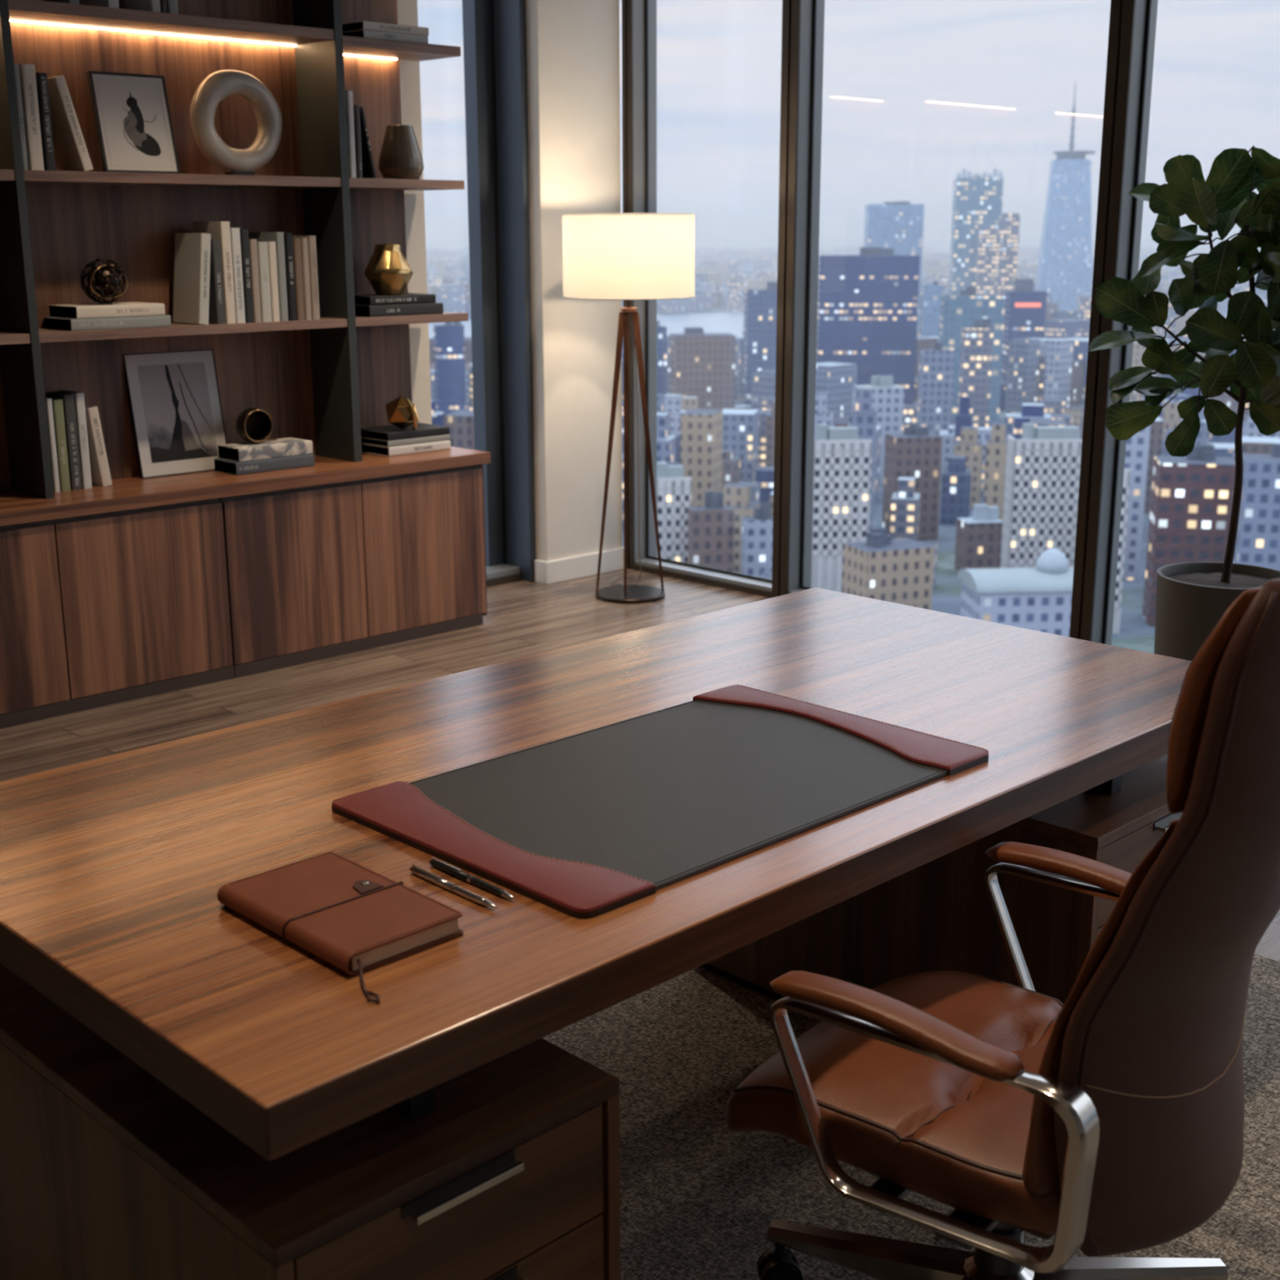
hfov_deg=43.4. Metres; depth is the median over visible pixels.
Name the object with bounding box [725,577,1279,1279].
office chair
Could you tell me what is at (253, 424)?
ring sculpture
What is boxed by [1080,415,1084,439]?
building
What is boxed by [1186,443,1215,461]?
rooftop structure
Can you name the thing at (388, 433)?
book
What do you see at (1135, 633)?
ground
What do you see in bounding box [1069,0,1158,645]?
window frame
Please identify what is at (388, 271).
vase
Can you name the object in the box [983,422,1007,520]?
building
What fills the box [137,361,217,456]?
photograph
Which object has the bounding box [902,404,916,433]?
building
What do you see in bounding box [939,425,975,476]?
building
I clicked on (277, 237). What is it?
book
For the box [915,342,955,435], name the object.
office tower
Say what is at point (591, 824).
desk pad
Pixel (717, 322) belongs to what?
river
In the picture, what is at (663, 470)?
roof
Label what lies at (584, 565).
baseboard
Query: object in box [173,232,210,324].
book
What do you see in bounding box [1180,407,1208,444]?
building
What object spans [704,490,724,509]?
plant
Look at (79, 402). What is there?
book
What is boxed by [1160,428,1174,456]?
building
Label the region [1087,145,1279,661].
fig
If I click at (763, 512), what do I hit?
plant
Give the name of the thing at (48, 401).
book
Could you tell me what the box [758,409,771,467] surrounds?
building
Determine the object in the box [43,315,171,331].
book
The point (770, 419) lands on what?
building
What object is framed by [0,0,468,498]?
bookcase
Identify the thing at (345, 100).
book
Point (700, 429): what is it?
building
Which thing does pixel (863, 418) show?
building
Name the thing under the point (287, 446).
book
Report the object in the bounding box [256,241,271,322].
book
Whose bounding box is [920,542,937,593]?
building
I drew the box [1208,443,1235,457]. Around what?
building
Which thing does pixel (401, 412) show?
ornament
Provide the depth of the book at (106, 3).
5.36 m
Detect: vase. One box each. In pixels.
[364,244,413,295]
[377,124,423,179]
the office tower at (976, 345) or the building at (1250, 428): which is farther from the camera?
the office tower at (976, 345)
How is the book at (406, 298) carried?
on the book at (385, 310)
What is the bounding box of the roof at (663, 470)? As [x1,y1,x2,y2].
[656,462,683,477]
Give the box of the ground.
[425,238,1257,653]
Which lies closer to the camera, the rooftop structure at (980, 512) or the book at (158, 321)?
the book at (158, 321)
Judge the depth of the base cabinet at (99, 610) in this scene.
5.54 m
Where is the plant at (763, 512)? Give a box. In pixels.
[754,502,770,519]
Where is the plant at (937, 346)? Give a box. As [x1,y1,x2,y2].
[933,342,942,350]
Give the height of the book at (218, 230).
0.360 m
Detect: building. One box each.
[431,400,445,426]
[444,410,474,449]
[622,410,623,453]
[622,453,623,533]
[656,394,671,435]
[656,413,675,465]
[656,462,691,563]
[665,394,686,435]
[673,432,679,462]
[680,408,722,507]
[681,396,697,410]
[721,449,741,492]
[722,408,759,482]
[723,483,759,573]
[737,481,759,502]
[755,466,773,506]
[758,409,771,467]
[760,396,775,409]
[760,571,772,579]
[764,400,775,466]
[769,490,773,517]
[810,423,871,592]
[813,392,833,439]
[835,422,848,426]
[849,387,877,532]
[874,426,881,505]
[889,476,919,541]
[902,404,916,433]
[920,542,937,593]
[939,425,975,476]
[939,455,971,524]
[953,395,973,455]
[954,426,982,508]
[977,426,991,494]
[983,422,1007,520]
[1000,422,1082,568]
[1004,413,1013,438]
[1012,403,1051,439]
[1030,418,1066,432]
[1040,399,1072,418]
[1049,413,1071,426]
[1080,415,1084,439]
[1112,468,1130,633]
[1143,417,1163,513]
[1159,400,1182,439]
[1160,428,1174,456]
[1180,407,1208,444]
[1207,427,1235,443]
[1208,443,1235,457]
[1231,453,1235,461]
[1242,413,1266,436]
[1242,436,1279,454]
[1266,432,1275,437]
[1275,431,1279,438]
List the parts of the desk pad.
rail, rail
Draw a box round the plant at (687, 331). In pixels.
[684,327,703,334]
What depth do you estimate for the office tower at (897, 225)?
1419.44 m
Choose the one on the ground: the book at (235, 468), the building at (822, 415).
the building at (822, 415)
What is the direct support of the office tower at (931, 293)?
on the ground
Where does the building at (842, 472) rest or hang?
on the ground
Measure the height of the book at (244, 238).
0.333 m
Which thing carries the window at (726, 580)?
in the wall
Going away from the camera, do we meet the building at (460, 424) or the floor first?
the floor
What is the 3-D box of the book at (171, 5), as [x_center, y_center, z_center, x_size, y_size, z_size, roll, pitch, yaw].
[-1.658,-2.286,5.525,0.036,0.270,0.190,-14,20,-43]
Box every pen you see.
[409,864,497,908]
[429,857,515,899]
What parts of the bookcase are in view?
shelf, shelf, post, shelf, shelf, shelf, post, shelf, shelf, shelf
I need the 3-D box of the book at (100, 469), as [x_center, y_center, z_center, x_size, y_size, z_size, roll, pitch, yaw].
[-1.955,-0.694,5.727,0.067,0.283,0.141,-14,20,-43]
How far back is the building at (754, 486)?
506.73 m
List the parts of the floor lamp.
leg, leg, cord, lamp shade, stem, leg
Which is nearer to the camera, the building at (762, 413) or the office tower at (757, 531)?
the office tower at (757, 531)
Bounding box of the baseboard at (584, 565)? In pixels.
[534,546,623,584]
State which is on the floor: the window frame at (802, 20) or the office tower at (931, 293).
the window frame at (802, 20)
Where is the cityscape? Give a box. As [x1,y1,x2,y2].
[426,245,1275,434]
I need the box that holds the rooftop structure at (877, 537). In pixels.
[866,527,892,547]
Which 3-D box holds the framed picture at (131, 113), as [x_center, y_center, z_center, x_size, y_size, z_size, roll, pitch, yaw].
[-1.747,-1.782,5.552,0.278,0.336,0.086,-14,20,-43]
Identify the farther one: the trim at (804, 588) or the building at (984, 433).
the building at (984, 433)
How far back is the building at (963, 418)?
619.73 m
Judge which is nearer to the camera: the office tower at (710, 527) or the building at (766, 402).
the office tower at (710, 527)
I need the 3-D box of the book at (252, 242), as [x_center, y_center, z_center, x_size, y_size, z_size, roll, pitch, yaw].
[-1.475,-1.332,5.958,0.027,0.298,0.200,-14,20,-43]
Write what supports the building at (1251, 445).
on the ground
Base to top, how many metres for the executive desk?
0.742 m
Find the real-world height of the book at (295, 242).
0.299 m
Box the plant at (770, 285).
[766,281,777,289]
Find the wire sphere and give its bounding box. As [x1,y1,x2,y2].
[80,257,128,303]
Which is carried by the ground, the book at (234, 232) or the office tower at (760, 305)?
the office tower at (760, 305)
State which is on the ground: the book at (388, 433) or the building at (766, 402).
the building at (766, 402)
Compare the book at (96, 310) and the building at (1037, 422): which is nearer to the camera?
the book at (96, 310)
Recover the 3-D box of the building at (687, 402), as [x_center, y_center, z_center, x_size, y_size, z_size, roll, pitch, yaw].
[22.432,-97.893,726.548,11.183,23.655,10.215,3,15,11]
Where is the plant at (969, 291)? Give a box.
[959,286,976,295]
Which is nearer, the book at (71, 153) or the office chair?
the office chair
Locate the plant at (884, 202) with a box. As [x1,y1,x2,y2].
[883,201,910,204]
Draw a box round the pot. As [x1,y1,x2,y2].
[1154,561,1279,661]
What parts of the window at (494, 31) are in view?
sill, sill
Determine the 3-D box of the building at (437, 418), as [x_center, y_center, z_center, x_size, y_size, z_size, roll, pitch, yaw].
[-70.096,-56.542,525.957,10.122,43.159,13.454,3,15,13]
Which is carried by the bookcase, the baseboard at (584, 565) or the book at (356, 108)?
the book at (356, 108)
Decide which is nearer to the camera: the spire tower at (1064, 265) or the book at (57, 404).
the book at (57, 404)
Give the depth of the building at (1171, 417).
600.73 m
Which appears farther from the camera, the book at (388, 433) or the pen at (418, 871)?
the book at (388, 433)
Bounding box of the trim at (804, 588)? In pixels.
[788,586,812,593]
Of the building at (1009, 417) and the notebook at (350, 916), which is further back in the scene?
the building at (1009, 417)
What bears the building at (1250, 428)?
on the ground
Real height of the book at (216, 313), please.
0.296 m
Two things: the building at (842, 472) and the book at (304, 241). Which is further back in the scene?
the building at (842, 472)
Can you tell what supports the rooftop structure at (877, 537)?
on the office tower at (883, 567)
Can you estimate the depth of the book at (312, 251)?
6.06 m
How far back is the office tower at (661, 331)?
836.28 m
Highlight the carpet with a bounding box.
[542,953,1279,1279]
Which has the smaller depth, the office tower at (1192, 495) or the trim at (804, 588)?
the trim at (804, 588)
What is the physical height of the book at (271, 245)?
0.289 m
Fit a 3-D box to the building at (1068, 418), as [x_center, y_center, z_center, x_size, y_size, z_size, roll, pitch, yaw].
[166.884,-78.537,649.016,13.072,23.708,12.433,4,15,14]
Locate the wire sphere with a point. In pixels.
(104, 280)
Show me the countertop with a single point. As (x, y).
(130, 492)
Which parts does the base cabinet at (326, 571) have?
door, finger rail, door, panel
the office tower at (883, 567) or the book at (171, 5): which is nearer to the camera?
the book at (171, 5)
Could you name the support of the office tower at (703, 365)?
on the ground
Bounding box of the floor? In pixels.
[0,568,1279,961]
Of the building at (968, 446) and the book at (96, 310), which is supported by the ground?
the building at (968, 446)
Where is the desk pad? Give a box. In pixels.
[331,684,988,919]
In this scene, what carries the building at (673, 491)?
on the ground
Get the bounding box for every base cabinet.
[0,497,234,728]
[219,463,487,677]
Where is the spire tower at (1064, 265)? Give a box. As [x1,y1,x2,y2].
[1034,81,1095,311]
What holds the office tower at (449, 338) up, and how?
on the ground
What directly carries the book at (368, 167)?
on the bookcase
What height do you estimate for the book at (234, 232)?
0.338 m
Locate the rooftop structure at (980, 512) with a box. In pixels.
[973,504,999,520]
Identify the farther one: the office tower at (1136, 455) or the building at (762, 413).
the building at (762, 413)
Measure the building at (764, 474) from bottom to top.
15.671 m
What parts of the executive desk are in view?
panel, panel, drawer, handle, handle, drawer, panel, panel, panel, drawer, drawer, handle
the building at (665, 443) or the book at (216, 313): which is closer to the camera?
the book at (216, 313)
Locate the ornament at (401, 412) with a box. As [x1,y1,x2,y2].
[385,395,418,430]
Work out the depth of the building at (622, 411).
639.01 m
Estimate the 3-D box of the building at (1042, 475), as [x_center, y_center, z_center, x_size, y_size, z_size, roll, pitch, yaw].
[111.917,-36.468,440.582,22.492,45.500,8.997,0,14,0]
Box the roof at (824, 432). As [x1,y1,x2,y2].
[816,423,858,439]
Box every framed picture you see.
[86,71,180,173]
[123,349,226,478]
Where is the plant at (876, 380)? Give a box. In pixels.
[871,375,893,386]
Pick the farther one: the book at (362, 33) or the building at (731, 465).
the building at (731, 465)
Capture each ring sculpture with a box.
[190,69,282,175]
[235,407,276,443]
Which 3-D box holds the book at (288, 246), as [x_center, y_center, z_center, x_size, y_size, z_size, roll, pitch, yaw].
[-1.367,-1.369,6.057,0.029,0.320,0.201,-14,20,-43]
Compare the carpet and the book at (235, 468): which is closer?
the carpet
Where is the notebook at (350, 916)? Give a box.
[217,852,462,1004]
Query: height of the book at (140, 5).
0.270 m
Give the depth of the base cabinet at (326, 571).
6.22 m
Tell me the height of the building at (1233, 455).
20.693 m
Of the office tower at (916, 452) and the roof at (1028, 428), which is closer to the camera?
the roof at (1028, 428)
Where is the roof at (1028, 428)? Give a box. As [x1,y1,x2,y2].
[1022,422,1079,439]
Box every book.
[13,64,27,169]
[18,63,44,170]
[35,72,55,170]
[43,0,79,4]
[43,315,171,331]
[44,396,71,491]
[44,397,60,492]
[46,391,82,490]
[47,75,93,171]
[48,302,164,319]
[57,390,92,488]
[81,0,119,8]
[84,404,111,486]
[124,0,160,12]
[160,0,166,13]
[165,0,178,13]
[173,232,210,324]
[192,221,235,324]
[208,240,225,324]
[213,453,314,475]
[217,437,312,462]
[230,227,245,323]
[240,229,253,323]
[248,231,288,321]
[248,239,261,322]
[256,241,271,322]
[266,241,279,321]
[283,232,297,320]
[292,235,319,319]
[292,237,311,319]
[292,238,304,320]
[342,21,428,35]
[342,29,428,43]
[345,90,355,177]
[345,99,349,176]
[352,105,362,177]
[354,293,435,305]
[355,302,443,316]
[359,106,376,177]
[360,422,449,440]
[360,434,449,447]
[360,440,450,456]
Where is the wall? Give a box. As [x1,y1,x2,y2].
[396,0,622,561]
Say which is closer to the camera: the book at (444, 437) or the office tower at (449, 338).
the book at (444, 437)
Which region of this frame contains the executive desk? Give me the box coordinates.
[0,587,1191,1279]
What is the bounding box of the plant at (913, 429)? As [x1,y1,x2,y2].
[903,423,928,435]
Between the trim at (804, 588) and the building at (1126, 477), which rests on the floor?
the trim at (804, 588)
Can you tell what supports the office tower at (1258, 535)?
on the ground
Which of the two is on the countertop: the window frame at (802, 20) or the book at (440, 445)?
the book at (440, 445)
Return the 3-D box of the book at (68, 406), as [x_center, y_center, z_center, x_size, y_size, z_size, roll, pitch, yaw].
[-2.025,-0.701,5.655,0.037,0.332,0.141,-14,20,-43]
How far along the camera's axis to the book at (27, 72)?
5.22 m
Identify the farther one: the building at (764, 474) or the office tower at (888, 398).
the office tower at (888, 398)
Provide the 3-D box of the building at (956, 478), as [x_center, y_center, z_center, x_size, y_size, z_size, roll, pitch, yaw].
[107.212,-51.277,546.173,9.569,22.029,14.969,2,15,10]
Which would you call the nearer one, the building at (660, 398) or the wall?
the wall
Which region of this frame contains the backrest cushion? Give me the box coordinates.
[1023,817,1179,1195]
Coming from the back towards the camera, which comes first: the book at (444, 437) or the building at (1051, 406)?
the building at (1051, 406)
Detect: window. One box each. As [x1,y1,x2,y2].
[462,0,535,586]
[621,0,772,598]
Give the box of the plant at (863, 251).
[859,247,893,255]
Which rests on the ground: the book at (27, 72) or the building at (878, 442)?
the building at (878, 442)
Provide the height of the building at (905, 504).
23.753 m
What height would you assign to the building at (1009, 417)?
20.372 m
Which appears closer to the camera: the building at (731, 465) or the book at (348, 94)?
the book at (348, 94)
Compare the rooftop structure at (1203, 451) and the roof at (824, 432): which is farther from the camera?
the roof at (824, 432)
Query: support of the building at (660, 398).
on the ground
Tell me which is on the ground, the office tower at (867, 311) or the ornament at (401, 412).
the office tower at (867, 311)
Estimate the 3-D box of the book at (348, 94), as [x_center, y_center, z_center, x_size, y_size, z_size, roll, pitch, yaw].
[-1.152,-1.923,6.128,0.025,0.314,0.190,-14,20,-43]
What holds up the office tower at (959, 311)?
on the ground
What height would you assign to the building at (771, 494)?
14.054 m
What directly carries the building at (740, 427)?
on the ground
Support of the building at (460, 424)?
on the ground
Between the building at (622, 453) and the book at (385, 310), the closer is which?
the book at (385, 310)
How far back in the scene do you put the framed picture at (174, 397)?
5.98 m
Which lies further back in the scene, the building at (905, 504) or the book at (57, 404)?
the building at (905, 504)
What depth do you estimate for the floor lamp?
6.69 m
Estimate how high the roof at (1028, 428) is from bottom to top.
5.100 m
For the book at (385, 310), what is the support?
on the bookcase
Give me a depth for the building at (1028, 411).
557.49 m
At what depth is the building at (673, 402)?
686.90 m
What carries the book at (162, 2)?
on the bookcase
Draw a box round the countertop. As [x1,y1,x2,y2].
[0,446,490,526]
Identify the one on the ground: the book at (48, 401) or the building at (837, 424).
the building at (837, 424)
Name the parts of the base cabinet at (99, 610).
door, finger rail, door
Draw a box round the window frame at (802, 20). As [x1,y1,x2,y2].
[771,0,824,597]
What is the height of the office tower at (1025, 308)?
68.000 m
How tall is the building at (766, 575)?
12.531 m
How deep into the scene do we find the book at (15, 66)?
5.19 m
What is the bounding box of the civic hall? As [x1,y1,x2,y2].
[957,547,1073,636]
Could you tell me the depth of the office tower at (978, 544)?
463.31 m
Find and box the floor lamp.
[561,213,695,604]
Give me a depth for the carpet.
2.84 m
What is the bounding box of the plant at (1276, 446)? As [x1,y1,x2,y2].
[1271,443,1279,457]
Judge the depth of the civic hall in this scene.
351.52 m
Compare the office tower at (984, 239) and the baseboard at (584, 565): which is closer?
the baseboard at (584, 565)
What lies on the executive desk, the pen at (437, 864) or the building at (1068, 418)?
the pen at (437, 864)
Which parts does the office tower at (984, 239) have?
crown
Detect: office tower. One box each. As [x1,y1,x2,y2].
[433,321,466,414]
[656,320,666,394]
[670,327,735,409]
[687,490,734,572]
[741,502,773,577]
[742,281,777,405]
[816,247,919,404]
[841,527,933,609]
[852,375,904,483]
[863,201,924,330]
[881,423,942,540]
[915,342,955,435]
[921,281,943,337]
[938,286,1004,424]
[948,168,1020,328]
[954,504,1002,571]
[958,318,993,427]
[1000,278,1047,379]
[1122,424,1151,580]
[1142,443,1235,626]
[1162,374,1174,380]
[1232,443,1279,570]
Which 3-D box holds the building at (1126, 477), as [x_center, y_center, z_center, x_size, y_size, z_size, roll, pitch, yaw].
[113.565,-23.924,393.410,8.462,44.500,6.769,0,14,0]
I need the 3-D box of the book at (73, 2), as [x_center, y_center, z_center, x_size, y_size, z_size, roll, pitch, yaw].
[-1.913,-2.223,5.283,0.036,0.270,0.190,-14,20,-43]
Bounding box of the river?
[428,311,743,337]
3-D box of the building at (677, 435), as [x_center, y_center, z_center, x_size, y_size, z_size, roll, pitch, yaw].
[18.263,-76.510,659.225,7.460,15.516,11.610,4,15,15]
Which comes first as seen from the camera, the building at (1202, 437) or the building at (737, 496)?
the building at (737, 496)
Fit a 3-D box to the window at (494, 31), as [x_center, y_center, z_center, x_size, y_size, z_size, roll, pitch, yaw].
[-0.804,-1.701,7.082,0.610,3.000,0.275,-14,20,-43]
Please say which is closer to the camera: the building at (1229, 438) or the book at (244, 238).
the book at (244, 238)
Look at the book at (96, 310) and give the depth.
5.54 m
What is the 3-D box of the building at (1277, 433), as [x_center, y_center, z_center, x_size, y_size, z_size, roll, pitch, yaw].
[232.417,-63.631,579.587,6.140,28.794,9.270,3,15,10]
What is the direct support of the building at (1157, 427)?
on the ground
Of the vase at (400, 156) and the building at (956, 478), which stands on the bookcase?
the vase at (400, 156)
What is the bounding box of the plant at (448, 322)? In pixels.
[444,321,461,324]

